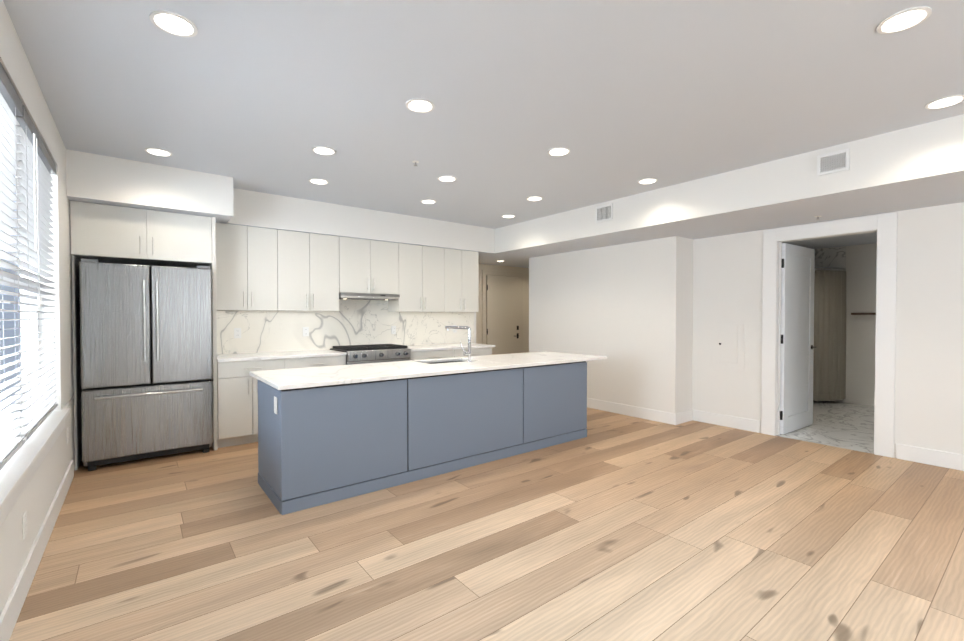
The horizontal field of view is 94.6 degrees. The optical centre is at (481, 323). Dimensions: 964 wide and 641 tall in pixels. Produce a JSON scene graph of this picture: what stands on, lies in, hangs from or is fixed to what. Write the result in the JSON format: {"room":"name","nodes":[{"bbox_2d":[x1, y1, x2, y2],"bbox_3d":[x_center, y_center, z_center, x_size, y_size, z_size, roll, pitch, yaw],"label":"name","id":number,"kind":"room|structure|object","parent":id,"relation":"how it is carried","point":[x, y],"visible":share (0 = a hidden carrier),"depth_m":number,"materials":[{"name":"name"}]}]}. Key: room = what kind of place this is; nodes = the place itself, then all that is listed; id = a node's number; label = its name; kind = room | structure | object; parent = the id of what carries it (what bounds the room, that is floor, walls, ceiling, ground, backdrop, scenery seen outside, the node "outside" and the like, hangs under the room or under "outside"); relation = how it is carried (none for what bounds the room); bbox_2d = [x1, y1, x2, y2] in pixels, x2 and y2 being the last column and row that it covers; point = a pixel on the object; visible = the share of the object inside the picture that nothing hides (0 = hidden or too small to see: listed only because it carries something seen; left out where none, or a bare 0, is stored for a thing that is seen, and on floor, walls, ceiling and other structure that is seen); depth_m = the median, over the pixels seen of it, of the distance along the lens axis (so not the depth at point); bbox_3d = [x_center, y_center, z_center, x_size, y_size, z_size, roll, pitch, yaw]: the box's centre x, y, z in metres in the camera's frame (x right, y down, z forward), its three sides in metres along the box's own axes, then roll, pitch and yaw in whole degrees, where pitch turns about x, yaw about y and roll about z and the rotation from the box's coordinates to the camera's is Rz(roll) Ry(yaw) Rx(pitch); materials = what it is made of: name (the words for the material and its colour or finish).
{"room":"kitchen","nodes":[
{"label":"kitchen","id":0,"kind":"room"},
{"bbox_2d":[0,0,74,614],"bbox_3d":[-1.272,-0.029,0.752,0.200,2.700,8.950,-1,1,-38],"label":"wall","id":1,"kind":"structure","parent":0,"point":[36,497],"depth_m":3.04,"materials":[{"name":"paint"}]},
{"bbox_2d":[0,261,39,429],"bbox_3d":[-2.098,-0.235,1.750,0.060,1.780,3.545,-1,1,-38],"label":"window","id":2,"kind":"structure","parent":1,"relation":"in","point":[33,323],"depth_m":3.12,"materials":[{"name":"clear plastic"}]},
{"bbox_2d":[0,62,24,469],"bbox_3d":[-2.012,-0.253,1.817,0.083,1.743,1.158,-1,1,-38],"label":"window blind","id":3,"kind":"object","parent":2,"relation":"attached to","point":[10,108],"visible":0.88,"depth_m":2.11,"materials":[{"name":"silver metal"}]},
{"bbox_2d":[10,104,57,440],"bbox_3d":[-2.736,-0.268,2.750,0.083,1.743,1.158,-1,1,-38],"label":"window blind","id":4,"kind":"object","parent":2,"relation":"attached to","point":[36,163],"visible":0.77,"depth_m":2.57,"materials":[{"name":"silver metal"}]},
{"bbox_2d":[23,511,26,539],"bbox_3d":[-2.221,0.979,2.164,0.008,0.116,0.072,-1,1,-38],"label":"outlet","id":5,"kind":"object","parent":1,"relation":"attached to","point":[24,524],"visible":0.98,"depth_m":2.15,"materials":[{"name":"white plastic"}]},
{"bbox_2d":[0,408,70,525],"bbox_3d":[-2.049,0.719,1.803,0.245,0.130,3.665,-1,1,-38],"label":"window sill","id":6,"kind":"structure","parent":1,"relation":"attached to","point":[18,470],"depth_m":2.17,"materials":[{"name":"white paint"}]},
{"bbox_2d":[0,460,73,640],"bbox_3d":[-0.926,1.255,0.503,0.016,0.140,8.100,-1,1,-38],"label":"baseboard","id":7,"kind":"structure","parent":1,"relation":"attached to","point":[10,613],"depth_m":2.24,"materials":[{"name":"white paint"}]},
{"bbox_2d":[66,427,68,443],"bbox_3d":[-3.256,0.877,3.499,0.008,0.116,0.072,-1,1,-38],"label":"outlet","id":8,"kind":"object","parent":1,"relation":"attached to","point":[67,431],"visible":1,"depth_m":3.47,"materials":[{"name":"white plastic"}]},
{"bbox_2d":[80,261,475,342],"bbox_3d":[-2.090,-0.109,5.691,4.960,2.700,0.120,-1,1,-38],"label":"wall","id":9,"kind":"structure","parent":0,"point":[474,315],"depth_m":7.15,"materials":[{"name":"paint"}]},
{"bbox_2d":[216,223,279,310],"bbox_3d":[-2.655,-0.605,4.952,0.629,0.916,0.337,-1,1,-38],"label":"upper cabinet","id":10,"kind":"object","parent":9,"relation":"attached to","point":[262,269],"depth_m":4.83,"materials":[{"name":"white wood"}]},
{"bbox_2d":[280,230,339,310],"bbox_3d":[-2.128,-0.612,5.360,0.704,0.916,0.337,-1,1,-38],"label":"upper cabinet","id":11,"kind":"object","parent":9,"relation":"attached to","point":[309,262],"depth_m":5.23,"materials":[{"name":"white wood"}]},
{"bbox_2d":[216,299,473,354],"bbox_3d":[-1.567,-0.034,6.006,3.628,0.717,0.018,-1,1,-38],"label":"backsplash","id":12,"kind":"structure","parent":9,"relation":"attached to","point":[359,322],"depth_m":5.77,"materials":[{"name":"stone"}]},
{"bbox_2d":[234,328,240,337],"bbox_3d":[-2.775,0.106,5.054,0.072,0.116,0.008,-1,1,-38],"label":"outlet","id":13,"kind":"object","parent":12,"relation":"attached to","point":[237,332],"visible":1,"depth_m":5.05,"materials":[{"name":"white plastic"}]},
{"bbox_2d":[303,327,308,336],"bbox_3d":[-2.182,0.099,5.513,0.072,0.116,0.008,-1,1,-38],"label":"outlet","id":14,"kind":"object","parent":12,"relation":"attached to","point":[305,331],"visible":1,"depth_m":5.51,"materials":[{"name":"white plastic"}]},
{"bbox_2d":[391,326,395,333],"bbox_3d":[-1.239,0.087,6.244,0.072,0.116,0.008,-1,1,-38],"label":"outlet","id":15,"kind":"object","parent":12,"relation":"attached to","point":[393,329],"visible":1,"depth_m":6.24,"materials":[{"name":"white plastic"}]},
{"bbox_2d":[340,236,399,294],"bbox_3d":[-1.531,-0.734,5.821,0.803,0.686,0.337,-1,1,-38],"label":"upper cabinet","id":16,"kind":"object","parent":9,"relation":"attached to","point":[366,266],"depth_m":5.68,"materials":[{"name":"white wood"}]},
{"bbox_2d":[339,293,399,299],"bbox_3d":[-1.514,-0.352,5.805,0.797,0.072,0.354,-1,1,-38],"label":"range hood","id":17,"kind":"object","parent":16,"relation":"attached to","point":[360,296],"visible":0.88,"depth_m":5.67,"materials":[{"name":"silver metal"}]},
{"bbox_2d":[388,243,443,311],"bbox_3d":[-0.928,-0.627,6.291,0.719,0.916,0.337,-1,1,-38],"label":"upper cabinet","id":18,"kind":"object","parent":9,"relation":"attached to","point":[421,267],"depth_m":6.14,"materials":[{"name":"white wood"}]},
{"bbox_2d":[444,248,478,311],"bbox_3d":[-0.400,-0.633,6.701,0.619,0.916,0.337,-1,1,-38],"label":"upper cabinet","id":19,"kind":"object","parent":9,"relation":"attached to","point":[461,267],"depth_m":6.56,"materials":[{"name":"white wood"}]},
{"bbox_2d":[3,0,963,228],"bbox_3d":[1.361,-1.471,3.371,7.600,0.100,10.100,-1,1,-38],"label":"ceiling","id":20,"kind":"structure","parent":0,"point":[619,98],"depth_m":2.67,"materials":[{"name":"paint"}]},
{"bbox_2d":[145,148,171,156],"bbox_3d":[-2.682,-1.423,3.692,0.186,0.007,0.186,-1,1,-38],"label":"recessed light","id":21,"kind":"object","parent":20,"relation":"in","point":[159,152],"visible":0.94,"depth_m":3.69,"materials":[{"name":"white paint"}]},
{"bbox_2d":[149,10,197,36],"bbox_3d":[-1.436,-1.396,2.076,0.186,0.007,0.186,-1,1,-38],"label":"recessed light","id":22,"kind":"object","parent":20,"relation":"in","point":[173,23],"visible":1,"depth_m":2.06,"materials":[{"name":"white paint"}]},
{"bbox_2d":[66,149,494,255],"bbox_3d":[-1.703,-1.265,5.422,4.865,0.380,0.750,-1,1,-38],"label":"ceiling bulkhead","id":23,"kind":"object","parent":20,"relation":"attached to","point":[102,179],"visible":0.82,"depth_m":4.75,"materials":[{"name":"paint"}]},
{"bbox_2d":[309,178,328,184],"bbox_3d":[-1.647,-1.436,4.494,0.186,0.007,0.186,-1,1,-38],"label":"recessed light","id":24,"kind":"object","parent":20,"relation":"in","point":[318,181],"visible":0.98,"depth_m":4.48,"materials":[{"name":"white paint"}]},
{"bbox_2d":[312,146,335,154],"bbox_3d":[-1.300,-1.422,3.663,0.186,0.007,0.186,-1,1,-38],"label":"recessed light","id":25,"kind":"object","parent":20,"relation":"in","point":[322,150],"visible":1,"depth_m":3.64,"materials":[{"name":"white paint"}]},
{"bbox_2d":[406,98,434,112],"bbox_3d":[-0.400,-1.409,2.880,0.186,0.007,0.186,-1,1,-38],"label":"recessed light","id":26,"kind":"object","parent":20,"relation":"in","point":[419,105],"visible":1,"depth_m":2.87,"materials":[{"name":"white paint"}]},
{"bbox_2d":[421,199,435,203],"bbox_3d":[-0.635,-1.448,5.278,0.186,0.007,0.186,-1,1,-38],"label":"recessed light","id":27,"kind":"object","parent":20,"relation":"in","point":[427,201],"visible":0.94,"depth_m":5.26,"materials":[{"name":"white paint"}]},
{"bbox_2d":[438,176,455,181],"bbox_3d":[-0.345,-1.434,4.403,0.186,0.007,0.186,-1,1,-38],"label":"recessed light","id":28,"kind":"object","parent":20,"relation":"in","point":[447,178],"visible":0.94,"depth_m":4.38,"materials":[{"name":"white paint"}]},
{"bbox_2d":[502,215,514,217],"bbox_3d":[0.360,-1.461,6.050,0.186,0.007,0.186,-1,1,-38],"label":"recessed light","id":29,"kind":"object","parent":20,"relation":"in","point":[507,216],"visible":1,"depth_m":6.04,"materials":[{"name":"white paint"}]},
{"bbox_2d":[527,196,542,200],"bbox_3d":[0.609,-1.446,5.142,0.186,0.007,0.186,-1,1,-38],"label":"recessed light","id":30,"kind":"object","parent":20,"relation":"in","point":[534,198],"visible":0.98,"depth_m":5.12,"materials":[{"name":"white paint"}]},
{"bbox_2d":[548,147,569,155],"bbox_3d":[0.636,-1.423,3.683,0.186,0.007,0.186,-1,1,-38],"label":"recessed light","id":31,"kind":"object","parent":20,"relation":"in","point":[559,151],"visible":1,"depth_m":3.67,"materials":[{"name":"white paint"}]},
{"bbox_2d":[638,178,656,183],"bbox_3d":[1.667,-1.435,4.482,0.186,0.007,0.186,-1,1,-38],"label":"recessed light","id":32,"kind":"object","parent":20,"relation":"in","point":[648,181],"visible":0.96,"depth_m":4.48,"materials":[{"name":"white paint"}]},
{"bbox_2d":[479,114,963,267],"bbox_3d":[3.304,-1.254,4.754,2.440,0.380,9.700,-1,1,-38],"label":"ceiling bulkhead","id":33,"kind":"object","parent":20,"relation":"attached to","point":[916,167],"depth_m":4.07,"materials":[{"name":"paint"}]},
{"bbox_2d":[595,203,612,222],"bbox_3d":[1.455,-1.318,5.307,0.012,0.190,0.240,-1,1,-38],"label":"ceiling vent","id":34,"kind":"object","parent":33,"relation":"in","point":[604,212],"visible":1,"depth_m":5.30,"materials":[{"name":"grey metal"}]},
{"bbox_2d":[817,148,849,175],"bbox_3d":[2.809,-1.290,3.560,0.012,0.165,0.210,-1,1,-38],"label":"ceiling vent","id":35,"kind":"object","parent":33,"relation":"in","point":[833,162],"visible":1,"depth_m":3.56,"materials":[{"name":"grey metal"}]},
{"bbox_2d":[877,6,931,33],"bbox_3d":[1.943,-1.396,2.052,0.186,0.007,0.186,-1,1,-38],"label":"recessed light","id":36,"kind":"object","parent":20,"relation":"in","point":[905,19],"visible":1,"depth_m":2.04,"materials":[{"name":"white paint"}]},
{"bbox_2d":[925,95,963,108],"bbox_3d":[2.948,-1.409,2.831,0.186,0.007,0.186,-1,1,-38],"label":"recessed light","id":37,"kind":"object","parent":20,"relation":"in","point":[944,102],"visible":1,"depth_m":2.83,"materials":[{"name":"white paint"}]},
{"bbox_2d":[9,407,963,640],"bbox_3d":[1.361,1.328,3.417,7.600,0.100,10.100,-1,1,-38],"label":"floor","id":38,"kind":"structure","parent":0,"point":[611,526],"depth_m":2.54,"materials":[{"name":"brown wood"}]},
{"bbox_2d":[70,201,217,469],"bbox_3d":[-3.235,0.105,4.327,1.066,2.316,0.631,-1,1,-38],"label":"surround","id":39,"kind":"object","parent":38,"relation":"on","point":[101,233],"visible":0.9,"depth_m":4.07,"materials":[{"name":"white"}]},
{"bbox_2d":[79,259,212,470],"bbox_3d":[-3.200,0.350,4.298,0.966,1.828,0.709,-1,1,-38],"label":"fridge","id":40,"kind":"object","parent":38,"relation":"on","point":[146,349],"visible":1,"depth_m":4.04,"materials":[{"name":"silver metal"}]},
{"bbox_2d":[217,359,284,447],"bbox_3d":[-2.573,0.815,4.873,0.625,0.878,0.598,-1,1,-38],"label":"base cabinet","id":41,"kind":"object","parent":38,"relation":"on","point":[237,401],"depth_m":4.57,"materials":[{"name":"white wood"}]},
{"bbox_2d":[285,355,345,368],"bbox_3d":[-2.056,0.809,5.274,0.685,0.878,0.598,-1,1,-38],"label":"base cabinet","id":42,"kind":"object","parent":38,"relation":"on","point":[305,362],"depth_m":5.02,"materials":[{"name":"white wood"}]},
{"bbox_2d":[330,344,410,364],"bbox_3d":[-1.412,0.748,5.695,0.840,0.927,0.678,-1,1,-38],"label":"range","id":43,"kind":"object","parent":38,"relation":"on","point":[365,354],"visible":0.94,"depth_m":5.49,"materials":[{"name":"silver metal"}]},
{"bbox_2d":[258,361,586,514],"bbox_3d":[-0.377,0.842,4.317,3.174,0.844,0.934,-1,1,-38],"label":"kitchen island","id":44,"kind":"object","parent":38,"relation":"on","point":[320,445],"visible":0.9,"depth_m":3.54,"materials":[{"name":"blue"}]},
{"bbox_2d":[274,396,276,413],"bbox_3d":[-1.428,0.564,3.077,0.008,0.116,0.072,-1,1,-38],"label":"outlet","id":45,"kind":"object","parent":44,"relation":"attached to","point":[275,405],"visible":1,"depth_m":3.07,"materials":[{"name":"white plastic"}]},
{"bbox_2d":[249,351,606,389],"bbox_3d":[-0.257,0.402,4.412,3.520,0.030,0.980,-1,1,-38],"label":"island countertop","id":46,"kind":"structure","parent":44,"relation":"on","point":[286,379],"depth_m":3.93,"materials":[{"name":"stone"}]},
{"bbox_2d":[427,361,463,363],"bbox_3d":[-0.366,0.574,4.621,0.608,0.318,0.348,-1,1,-38],"label":"sink","id":47,"kind":"object","parent":46,"relation":"in","point":[445,362],"visible":0.02,"depth_m":4.81,"materials":[{"name":"silver metal"}]},
{"bbox_2d":[445,326,471,361],"bbox_3d":[-0.239,0.203,4.563,0.139,0.360,0.317,-1,1,-38],"label":"faucet","id":48,"kind":"object","parent":46,"relation":"on","point":[468,353],"visible":1,"depth_m":4.47,"materials":[{"name":"silver metal"}]},
{"bbox_2d":[411,349,454,359],"bbox_3d":[-0.839,0.794,6.218,0.695,0.878,0.598,-1,1,-38],"label":"base cabinet","id":49,"kind":"object","parent":38,"relation":"on","point":[432,354],"depth_m":5.97,"materials":[{"name":"white wood"}]},
{"bbox_2d":[455,347,491,356],"bbox_3d":[-0.300,0.787,6.636,0.669,0.878,0.598,-1,1,-38],"label":"base cabinet","id":50,"kind":"object","parent":38,"relation":"on","point":[474,351],"depth_m":6.42,"materials":[{"name":"white wood"}]},
{"bbox_2d":[217,343,494,361],"bbox_3d":[-1.403,0.345,5.761,3.578,0.030,0.617,-1,1,-38],"label":"countertop","id":51,"kind":"structure","parent":50,"relation":"on","point":[264,356],"depth_m":5.10,"materials":[{"name":"stone"}]},
{"bbox_2d":[476,264,528,352],"bbox_3d":[0.232,-0.156,8.604,3.000,2.700,0.120,-1,1,-38],"label":"wall","id":52,"kind":"structure","parent":0,"point":[525,271],"depth_m":8.88,"materials":[{"name":"paint"}]},
{"bbox_2d":[482,270,522,352],"bbox_3d":[0.410,0.088,8.656,1.032,2.210,0.019,-1,1,-38],"label":"door frame","id":53,"kind":"structure","parent":52,"relation":"attached to","point":[500,273],"depth_m":8.53,"materials":[{"name":"beige paint"}]},
{"bbox_2d":[486,275,519,354],"bbox_3d":[0.430,0.136,8.628,0.844,2.105,0.084,-1,1,-38],"label":"entry door","id":54,"kind":"structure","parent":52,"relation":"in","point":[503,314],"depth_m":8.61,"materials":[{"name":"beige paint"}]},
{"bbox_2d":[529,236,692,413],"bbox_3d":[2.190,-0.129,6.952,1.530,2.700,2.590,-1,1,-38],"label":"wall","id":55,"kind":"structure","parent":0,"point":[626,309],"depth_m":6.03,"materials":[{"name":"paint"}]},
{"bbox_2d":[587,398,679,424],"bbox_3d":[1.580,1.158,6.500,0.019,0.140,2.622,-1,1,-38],"label":"baseboard","id":56,"kind":"structure","parent":55,"relation":"attached to","point":[639,412],"depth_m":5.90,"materials":[{"name":"white paint"}]},
{"bbox_2d":[676,409,691,423],"bbox_3d":[2.551,1.173,5.602,0.360,0.140,0.019,-1,1,-38],"label":"baseboard","id":57,"kind":"structure","parent":55,"relation":"attached to","point":[685,416],"depth_m":5.60,"materials":[{"name":"white paint"}]},
{"bbox_2d":[776,400,873,453],"bbox_3d":[4.669,1.289,5.829,3.215,0.100,2.260,-1,1,-38],"label":"floor","id":58,"kind":"structure","parent":0,"point":[850,426],"depth_m":5.35,"materials":[{"name":"tile"}]},
{"bbox_2d":[692,202,963,457],"bbox_3d":[4.580,-0.072,3.397,0.120,2.700,5.960,-1,1,-38],"label":"wall","id":59,"kind":"structure","parent":0,"point":[929,351],"depth_m":4.12,"materials":[{"name":"paint"}]},
{"bbox_2d":[692,409,759,432],"bbox_3d":[2.944,1.176,5.417,0.016,0.140,0.794,-1,1,-38],"label":"baseboard","id":60,"kind":"structure","parent":59,"relation":"attached to","point":[752,425],"depth_m":5.38,"materials":[{"name":"white paint"}]},
{"bbox_2d":[711,323,744,371],"bbox_3d":[2.964,0.281,5.376,0.014,0.570,0.380,-1,1,-38],"label":"panel","id":61,"kind":"object","parent":59,"relation":"attached to","point":[727,346],"visible":1,"depth_m":5.37,"materials":[{"name":"paint"}]},
{"bbox_2d":[780,243,815,433],"bbox_3d":[3.721,0.167,5.221,0.847,2.147,0.142,-1,1,-38],"label":"bathroom door","id":62,"kind":"structure","parent":59,"relation":"in","point":[797,333],"depth_m":5.20,"materials":[{"name":"white paint"}]},
{"bbox_2d":[761,212,897,457],"bbox_3d":[3.594,0.103,4.668,0.155,2.309,1.127,-1,1,-38],"label":"door frame","id":63,"kind":"structure","parent":59,"relation":"attached to","point":[884,226],"depth_m":4.35,"materials":[{"name":"white paint"}]},
{"bbox_2d":[896,443,963,470],"bbox_3d":[5.116,1.221,2.615,0.016,0.140,3.977,-1,1,-38],"label":"baseboard","id":64,"kind":"structure","parent":59,"relation":"attached to","point":[950,460],"depth_m":4.00,"materials":[{"name":"white paint"}]},
{"bbox_2d":[815,246,845,402],"bbox_3d":[5.055,0.011,6.955,0.799,2.420,0.799,-1,1,-38],"label":"tiled wall","id":65,"kind":"structure","parent":0,"point":[831,257],"depth_m":7.00,"materials":[{"name":"tile"}]},
{"bbox_2d":[815,267,845,269],"bbox_3d":[5.055,-0.849,6.939,0.801,0.023,0.801,-1,1,-38],"label":"curtain rod","id":66,"kind":"object","parent":65,"relation":"attached to","point":[829,268],"visible":0.46,"depth_m":6.72,"materials":[{"name":"silver metal"}]},
{"bbox_2d":[813,270,845,400],"bbox_3d":[5.053,0.176,6.943,0.821,1.970,0.822,-1,1,-38],"label":"shower curtain","id":67,"kind":"object","parent":66,"relation":"hanging from","point":[829,372],"visible":0.4,"depth_m":6.75,"materials":[{"name":"fabric"}]},
{"bbox_2d":[785,232,876,248],"bbox_3d":[4.715,-1.221,5.824,3.100,0.080,2.260,-1,1,-38],"label":"ceiling","id":68,"kind":"structure","parent":0,"point":[855,239],"depth_m":6.44,"materials":[{"name":"paint"}]},
{"bbox_2d":[844,243,876,405],"bbox_3d":[4.661,-0.011,5.852,3.015,2.500,2.180,-1,1,-38],"label":"wall","id":69,"kind":"structure","parent":0,"point":[860,329],"depth_m":6.73,"materials":[{"name":"paint"}]},
{"bbox_2d":[851,313,875,314],"bbox_3d":[5.794,-0.148,6.545,0.129,0.030,0.550,-1,1,-38],"label":"shelf","id":70,"kind":"object","parent":69,"relation":"attached to","point":[863,313],"visible":0.54,"depth_m":6.61,"materials":[{"name":"brown wood"}]}
]}

